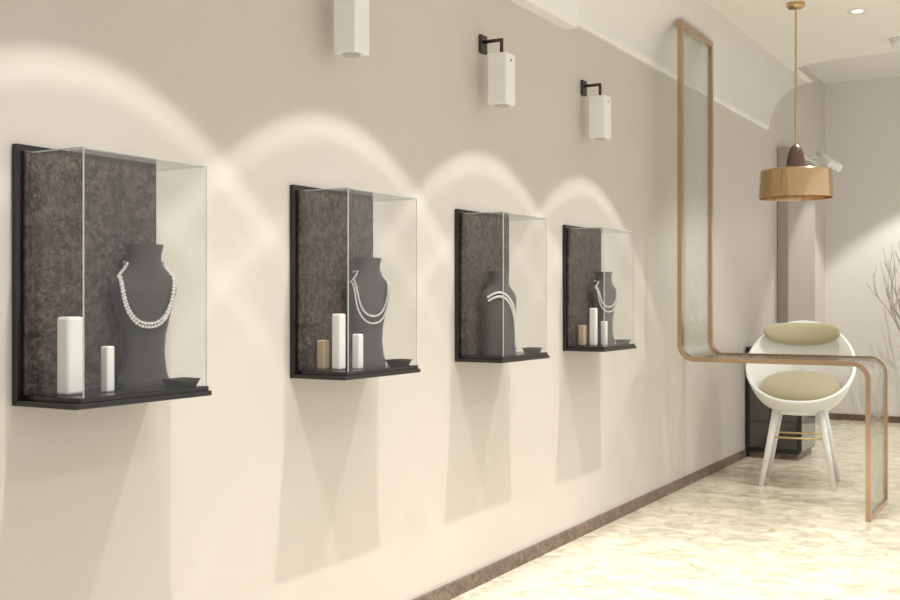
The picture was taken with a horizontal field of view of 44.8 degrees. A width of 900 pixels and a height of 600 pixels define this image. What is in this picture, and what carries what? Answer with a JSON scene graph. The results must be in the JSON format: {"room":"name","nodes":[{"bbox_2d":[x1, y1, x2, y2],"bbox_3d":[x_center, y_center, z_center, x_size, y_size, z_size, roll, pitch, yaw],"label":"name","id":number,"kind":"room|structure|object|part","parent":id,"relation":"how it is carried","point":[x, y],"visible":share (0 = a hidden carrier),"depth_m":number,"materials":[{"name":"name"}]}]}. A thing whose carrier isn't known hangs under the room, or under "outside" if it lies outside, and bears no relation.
{"room":"shop","nodes":[
{"label":"shop","id":0,"kind":"room"},
{"bbox_2d":[0,0,824,599],"bbox_3d":[0.160,-0.515,5.093,0.200,3.550,15.000,0,0,30],"label":"wall","id":1,"kind":"structure","parent":0,"point":[271,484],"depth_m":4.09,"materials":[{"name":"paint"}]},
{"bbox_2d":[12,143,211,409],"bbox_3d":[-0.872,-0.062,2.859,0.228,0.651,0.475,0,0,30],"label":"display case","id":2,"kind":"object","parent":1,"relation":"attached to","point":[74,214],"visible":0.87,"depth_m":2.82,"materials":[{"name":"black paint"}]},
{"bbox_2d":[57,316,82,394],"bbox_3d":[-0.950,0.139,2.730,0.045,0.195,0.053,0,0,30],"label":"jewelry box","id":3,"kind":"object","parent":2,"relation":"on","point":[69,329],"visible":0.95,"depth_m":2.71,"materials":[{"name":"white paint"}]},
{"bbox_3d":[-0.949,-0.067,2.905,0.012,0.610,0.442,0,0,30],"label":"leather panel","id":4,"kind":"part","parent":2,"relation":"part of","materials":[{"name":"grey leather"}]},
{"bbox_2d":[101,346,113,391],"bbox_3d":[-0.881,0.177,2.809,0.026,0.118,0.027,0,0,30],"label":"jewelry box","id":5,"kind":"object","parent":2,"relation":"on","point":[107,352],"visible":1,"depth_m":2.80,"materials":[{"name":"white paint"}]},
{"bbox_2d":[17,390,211,409],"bbox_3d":[-0.864,0.256,2.853,0.210,0.014,0.473,0,0,30],"label":"shelf","id":6,"kind":"object","parent":2,"relation":"attached to","point":[91,399],"depth_m":2.71,"materials":[{"name":"black paint"}]},
{"bbox_2d":[110,244,176,387],"bbox_3d":[-0.836,0.043,2.979,0.180,0.388,0.076,0,0,-36],"label":"bust","id":7,"kind":"object","parent":2,"relation":"on","point":[148,286],"visible":0.96,"depth_m":2.94,"materials":[{"name":"grey fabric"}]},
{"bbox_2d":[117,260,175,328],"bbox_3d":[-0.835,-0.014,2.977,0.162,0.186,0.087,0,0,-36],"label":"necklace","id":8,"kind":"object","parent":7,"relation":"on","point":[124,262],"depth_m":2.94,"materials":[{"name":"white"}]},
{"bbox_2d":[162,377,200,387],"bbox_3d":[-0.734,0.226,2.982,0.064,0.022,0.084,0,0,30],"label":"tray","id":9,"kind":"object","parent":2,"relation":"on","point":[180,382],"visible":1,"depth_m":2.96,"materials":[{"name":"black paint"}]},
{"bbox_2d":[334,0,368,57],"bbox_3d":[-0.366,-1.015,3.823,0.148,0.324,0.092,0,0,30],"label":"wall spotlight","id":10,"kind":"object","parent":1,"relation":"attached to","point":[351,17],"visible":1,"depth_m":3.78,"materials":[{"name":"grey metal"}]},
{"bbox_2d":[290,184,419,380],"bbox_3d":[-0.323,-0.062,3.819,0.228,0.651,0.475,0,0,30],"label":"display case","id":11,"kind":"object","parent":1,"relation":"attached to","point":[329,228],"visible":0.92,"depth_m":3.76,"materials":[{"name":"black paint"}]},
{"bbox_2d":[317,340,328,368],"bbox_3d":[-0.434,0.186,3.732,0.033,0.100,0.034,0,0,30],"label":"jewelry box","id":12,"kind":"object","parent":11,"relation":"on","point":[322,345],"visible":1,"depth_m":3.72,"materials":[{"name":"beige"}]},
{"bbox_3d":[-0.399,-0.067,3.865,0.012,0.610,0.442,0,0,30],"label":"leather panel","id":13,"kind":"part","parent":11,"relation":"part of","materials":[{"name":"grey leather"}]},
{"bbox_2d":[332,314,344,369],"bbox_3d":[-0.378,0.141,3.709,0.035,0.190,0.039,0,0,30],"label":"jewelry box","id":14,"kind":"object","parent":11,"relation":"on","point":[338,320],"visible":1,"depth_m":3.69,"materials":[{"name":"white paint"}]},
{"bbox_2d":[294,368,419,380],"bbox_3d":[-0.315,0.256,3.813,0.210,0.014,0.473,0,0,30],"label":"shelf","id":15,"kind":"object","parent":11,"relation":"attached to","point":[345,374],"depth_m":3.67,"materials":[{"name":"black paint"}]},
{"bbox_2d":[352,334,362,368],"bbox_3d":[-0.317,0.176,3.755,0.030,0.120,0.031,0,0,30],"label":"jewelry box","id":16,"kind":"object","parent":11,"relation":"on","point":[357,339],"visible":1,"depth_m":3.74,"materials":[{"name":"white paint"}]},
{"bbox_3d":[-0.308,-0.367,3.825,0.185,0.006,0.430,0,0,30],"label":"glass","id":17,"kind":"part","parent":11,"relation":"part of","materials":[{"name":"clear glass"}]},
{"bbox_2d":[344,257,388,366],"bbox_3d":[-0.297,0.043,3.922,0.180,0.388,0.076,0,0,-36],"label":"bust","id":18,"kind":"object","parent":11,"relation":"on","point":[372,287],"visible":0.87,"depth_m":3.89,"materials":[{"name":"grey fabric"}]},
{"bbox_2d":[350,270,390,324],"bbox_3d":[-0.296,-0.009,3.920,0.161,0.195,0.086,0,0,-36],"label":"necklace","id":19,"kind":"object","parent":18,"relation":"on","point":[388,283],"depth_m":3.88,"materials":[{"name":"white"}]},
{"bbox_2d":[385,359,411,365],"bbox_3d":[-0.185,0.226,3.942,0.064,0.022,0.084,0,0,30],"label":"tray","id":20,"kind":"object","parent":11,"relation":"on","point":[391,362],"visible":1,"depth_m":3.92,"materials":[{"name":"black paint"}]},
{"bbox_2d":[479,34,514,107],"bbox_3d":[0.205,-1.015,4.822,0.148,0.324,0.092,0,0,30],"label":"wall spotlight","id":21,"kind":"object","parent":1,"relation":"attached to","point":[501,65],"visible":1,"depth_m":4.78,"materials":[{"name":"grey metal"}]},
{"bbox_3d":[0.147,-1.137,4.855,0.014,0.080,0.060,0,0,30],"label":"wall plate","id":22,"kind":"part","parent":21,"relation":"part of","materials":[{"name":"grey metal"}]},
{"bbox_3d":[0.193,-1.116,4.829,0.096,0.078,0.016,0,0,30],"label":"bracket arm","id":23,"kind":"part","parent":21,"relation":"part of","materials":[{"name":"grey metal"}]},
{"bbox_2d":[455,209,549,362],"bbox_3d":[0.236,-0.062,4.795,0.228,0.651,0.475,0,0,30],"label":"display case","id":24,"kind":"object","parent":1,"relation":"attached to","point":[481,238],"visible":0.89,"depth_m":4.71,"materials":[{"name":"black paint"}]},
{"bbox_3d":[0.159,-0.067,4.842,0.012,0.610,0.442,0,0,30],"label":"leather panel","id":25,"kind":"part","parent":24,"relation":"part of","materials":[{"name":"grey leather"}]},
{"bbox_2d":[480,271,516,354],"bbox_3d":[0.214,0.054,4.805,0.194,0.364,0.078,0,0,-41],"label":"bust","id":26,"kind":"object","parent":24,"relation":"on","point":[492,311],"visible":0.96,"depth_m":4.76,"materials":[{"name":"grey fabric"}]},
{"bbox_2d":[487,291,517,348],"bbox_3d":[0.235,0.089,4.777,0.183,0.258,0.030,0,0,-41],"label":"necklace","id":27,"kind":"object","parent":26,"relation":"on","point":[512,307],"depth_m":4.80,"materials":[{"name":"white"}]},
{"bbox_2d":[458,355,549,362],"bbox_3d":[0.243,0.256,4.790,0.210,0.014,0.473,0,0,30],"label":"shelf","id":28,"kind":"object","parent":24,"relation":"attached to","point":[461,358],"depth_m":4.63,"materials":[{"name":"black paint"}]},
{"bbox_3d":[0.251,-0.367,4.801,0.185,0.006,0.430,0,0,30],"label":"glass","id":29,"kind":"part","parent":24,"relation":"part of","materials":[{"name":"clear glass"}]},
{"bbox_2d":[522,347,542,352],"bbox_3d":[0.370,0.226,4.913,0.064,0.022,0.084,0,0,30],"label":"tray","id":30,"kind":"object","parent":24,"relation":"on","point":[527,349],"visible":1,"depth_m":4.89,"materials":[{"name":"black paint"}]},
{"bbox_2d":[510,0,576,29],"bbox_3d":[-1.411,-1.545,2.075,0.070,0.290,8.200,0,0,30],"label":"trim band","id":31,"kind":"object","parent":1,"relation":"attached to","point":[562,13],"visible":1,"depth_m":5.41,"materials":[{"name":"white paint"}]},
{"bbox_2d":[413,449,745,599],"bbox_3d":[-0.557,1.228,3.625,0.014,0.065,11.740,0,0,30],"label":"baseboard","id":32,"kind":"structure","parent":1,"relation":"attached to","point":[451,590],"depth_m":5.60,"materials":[{"name":"brown stone"}]},
{"bbox_2d":[581,80,610,140],"bbox_3d":[0.776,-1.015,5.820,0.148,0.324,0.092,0,0,30],"label":"wall spotlight","id":33,"kind":"object","parent":1,"relation":"attached to","point":[599,105],"visible":1,"depth_m":5.78,"materials":[{"name":"grey metal"}]},
{"bbox_3d":[0.718,-1.137,5.853,0.014,0.080,0.060,0,0,30],"label":"wall plate","id":34,"kind":"part","parent":33,"relation":"part of","materials":[{"name":"grey metal"}]},
{"bbox_3d":[0.764,-1.116,5.827,0.096,0.078,0.016,0,0,30],"label":"bracket arm","id":35,"kind":"part","parent":33,"relation":"part of","materials":[{"name":"grey metal"}]},
{"bbox_2d":[563,225,635,351],"bbox_3d":[0.797,-0.062,5.776,0.228,0.651,0.475,0,0,30],"label":"display case","id":36,"kind":"object","parent":1,"relation":"attached to","point":[581,245],"visible":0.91,"depth_m":5.72,"materials":[{"name":"black paint"}]},
{"bbox_2d":[578,325,586,344],"bbox_3d":[0.692,0.184,5.701,0.035,0.105,0.041,0,0,30],"label":"jewelry box","id":37,"kind":"object","parent":36,"relation":"on","point":[582,329],"visible":1,"depth_m":5.68,"materials":[{"name":"beige"}]},
{"bbox_3d":[0.720,-0.067,5.823,0.012,0.610,0.442,0,0,30],"label":"leather panel","id":38,"kind":"part","parent":36,"relation":"part of","materials":[{"name":"grey leather"}]},
{"bbox_2d":[590,308,597,344],"bbox_3d":[0.750,0.139,5.702,0.035,0.195,0.036,0,0,30],"label":"jewelry box","id":39,"kind":"object","parent":36,"relation":"on","point":[593,311],"visible":1,"depth_m":5.69,"materials":[{"name":"white paint"}]},
{"bbox_2d":[566,346,635,351],"bbox_3d":[0.804,0.256,5.771,0.210,0.014,0.473,0,0,30],"label":"shelf","id":40,"kind":"object","parent":36,"relation":"attached to","point":[568,348],"depth_m":5.59,"materials":[{"name":"black paint"}]},
{"bbox_2d":[589,272,616,343],"bbox_3d":[0.828,0.043,5.888,0.180,0.388,0.076,0,0,-36],"label":"bust","id":41,"kind":"object","parent":36,"relation":"on","point":[610,291],"visible":0.8,"depth_m":5.85,"materials":[{"name":"grey fabric"}]},
{"bbox_2d":[593,280,618,312],"bbox_3d":[0.829,-0.019,5.885,0.162,0.177,0.090,0,0,-36],"label":"necklace","id":42,"kind":"object","parent":41,"relation":"on","point":[598,293],"depth_m":5.85,"materials":[{"name":"white"}]},
{"bbox_3d":[0.812,-0.367,5.782,0.185,0.006,0.430,0,0,30],"label":"glass","id":43,"kind":"part","parent":36,"relation":"part of","materials":[{"name":"clear glass"}]},
{"bbox_2d":[601,321,607,344],"bbox_3d":[0.814,0.174,5.752,0.030,0.125,0.031,0,0,30],"label":"jewelry box","id":44,"kind":"object","parent":36,"relation":"on","point":[602,322],"visible":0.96,"depth_m":5.74,"materials":[{"name":"white paint"}]},
{"bbox_2d":[615,339,630,343],"bbox_3d":[0.935,0.226,5.900,0.064,0.022,0.084,0,0,30],"label":"tray","id":45,"kind":"object","parent":36,"relation":"on","point":[619,341],"visible":1,"depth_m":5.88,"materials":[{"name":"black paint"}]},
{"bbox_2d":[577,0,812,130],"bbox_3d":[-0.215,-1.639,3.839,0.394,0.379,12.450,0,0,30],"label":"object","id":46,"kind":"structure","parent":1,"relation":"attached to","point":[750,77],"depth_m":7.24,"materials":[{"name":"white paint"}]},
{"bbox_2d":[451,419,899,599],"bbox_3d":[2.813,1.310,3.690,6.200,0.100,15.200,0,0,30],"label":"floor","id":47,"kind":"structure","parent":0,"point":[723,535],"depth_m":5.65,"materials":[{"name":"stone"}]},
{"bbox_2d":[747,346,814,460],"bbox_3d":[2.700,0.818,8.862,0.434,0.885,0.574,0,0,30],"label":"display cabinet","id":48,"kind":"object","parent":47,"relation":"on","point":[758,413],"visible":0.43,"depth_m":8.66,"materials":[{"name":"black paint"}]},
{"bbox_3d":[2.876,0.805,8.763,0.009,0.770,0.510,0,0,30],"label":"door panel","id":49,"kind":"part","parent":48,"relation":"part of","materials":[{"name":"clear glass"}]},
{"bbox_2d":[677,20,887,521],"bbox_3d":[2.064,-0.235,6.760,1.128,2.990,0.680,0,0,30],"label":"table","id":50,"kind":"object","parent":47,"relation":"on","point":[859,362],"visible":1,"depth_m":6.74,"materials":[{"name":"glass"},{"name":"wood"}]},
{"bbox_2d":[745,320,856,490],"bbox_3d":[2.403,0.704,7.487,0.727,1.119,0.538,0,0,23],"label":"tub chair","id":51,"kind":"object","parent":47,"relation":"on","point":[799,390],"visible":0.97,"depth_m":7.48,"materials":[{"name":"white paint"}]},
{"bbox_2d":[759,371,840,400],"bbox_3d":[2.387,0.612,7.448,0.530,0.176,0.430,0,20,23],"label":"seat cushion","id":52,"kind":"object","parent":51,"relation":"on","point":[773,385],"depth_m":7.35,"materials":[{"name":"beige fabric"}]},
{"bbox_2d":[764,323,839,345],"bbox_3d":[2.470,0.233,7.645,0.510,0.160,0.155,0,-12,23],"label":"cushion","id":53,"kind":"object","parent":51,"relation":"on","point":[776,334],"depth_m":7.64,"materials":[{"name":"beige fabric"}]},
{"bbox_3d":[2.398,0.757,7.476,0.380,0.035,0.380,0,0,23],"label":"seat","id":54,"kind":"part","parent":51,"relation":"part of","materials":[{"name":"white paint"}]},
{"bbox_2d":[867,242,899,331],"bbox_3d":[4.519,0.318,10.715,0.796,1.884,0.316,0,0,30],"label":"branch arrangement","id":55,"kind":"object","parent":47,"relation":"on","point":[892,306],"visible":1,"depth_m":10.81,"materials":[{"name":"brown plant"}]},
{"bbox_2d":[777,146,814,322],"bbox_3d":[3.232,-0.050,10.161,0.100,2.620,1.150,0,0,30],"label":"pilaster","id":56,"kind":"object","parent":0,"point":[795,219],"visible":0.34,"depth_m":9.88,"materials":[{"name":"beige paint"}]},
{"bbox_2d":[804,150,842,171],"bbox_3d":[3.528,-1.310,10.297,0.277,0.174,0.620,0,0,30],"label":"track spotlight","id":57,"kind":"object","parent":56,"relation":"attached to","point":[826,158],"visible":0.83,"depth_m":10.16,"materials":[{"name":"white metal"}]},
{"bbox_2d":[716,0,899,67],"bbox_3d":[2.230,-2.060,2.469,6.000,0.460,12.500,0,0,30],"label":"ceiling","id":58,"kind":"structure","parent":0,"point":[826,31],"depth_m":7.30,"materials":[{"name":"white paint"}]},
{"bbox_2d":[758,1,833,200],"bbox_3d":[2.133,-1.228,6.729,0.444,1.201,0.444,0,0,30],"label":"pendant lamp","id":59,"kind":"object","parent":58,"relation":"hanging from","point":[797,181],"visible":1,"depth_m":6.59,"materials":[{"name":"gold metal"}]},
{"bbox_3d":[2.133,-1.370,6.729,0.012,0.860,0.012,0,0,30],"label":"rod","id":60,"kind":"part","parent":59,"relation":"part of","materials":[{"name":"orange metal"}]},
{"bbox_3d":[2.133,-0.717,6.729,0.444,0.178,0.444,0,0,30],"label":"lamp shade","id":61,"kind":"part","parent":59,"relation":"part of","materials":[{"name":"orange metal"}]},
{"bbox_2d":[847,8,867,13],"bbox_3d":[2.577,-1.825,6.901,0.124,0.007,0.124,0,0,30],"label":"recessed light","id":62,"kind":"object","parent":58,"relation":"in","point":[858,10],"visible":1,"depth_m":6.90,"materials":[{"name":"white metal"}]},
{"bbox_2d":[889,37,899,49],"bbox_3d":[3.143,-1.794,7.649,0.120,0.069,0.120,0,0,30],"label":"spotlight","id":63,"kind":"object","parent":58,"relation":"attached to","point":[895,42],"visible":1,"depth_m":7.62,"materials":[{"name":"white metal"}]},
{"bbox_2d":[805,51,899,83],"bbox_3d":[5.619,-2.340,8.594,6.200,0.100,3.900,0,0,30],"label":"ceiling recess","id":64,"kind":"structure","parent":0,"point":[883,65],"depth_m":10.79,"materials":[{"name":"white paint"}]},
{"bbox_2d":[825,77,899,416],"bbox_3d":[6.537,-0.515,10.200,6.200,3.550,0.200,0,0,30],"label":"wall","id":65,"kind":"structure","parent":0,"point":[862,117],"depth_m":11.36,"materials":[{"name":"white paint"}]},
{"bbox_2d":[828,413,899,422],"bbox_3d":[6.571,1.228,10.058,6.000,0.065,0.014,0,0,30],"label":"baseboard","id":66,"kind":"structure","parent":65,"relation":"attached to","point":[834,416],"depth_m":11.37,"materials":[{"name":"brown wood"}]}
]}

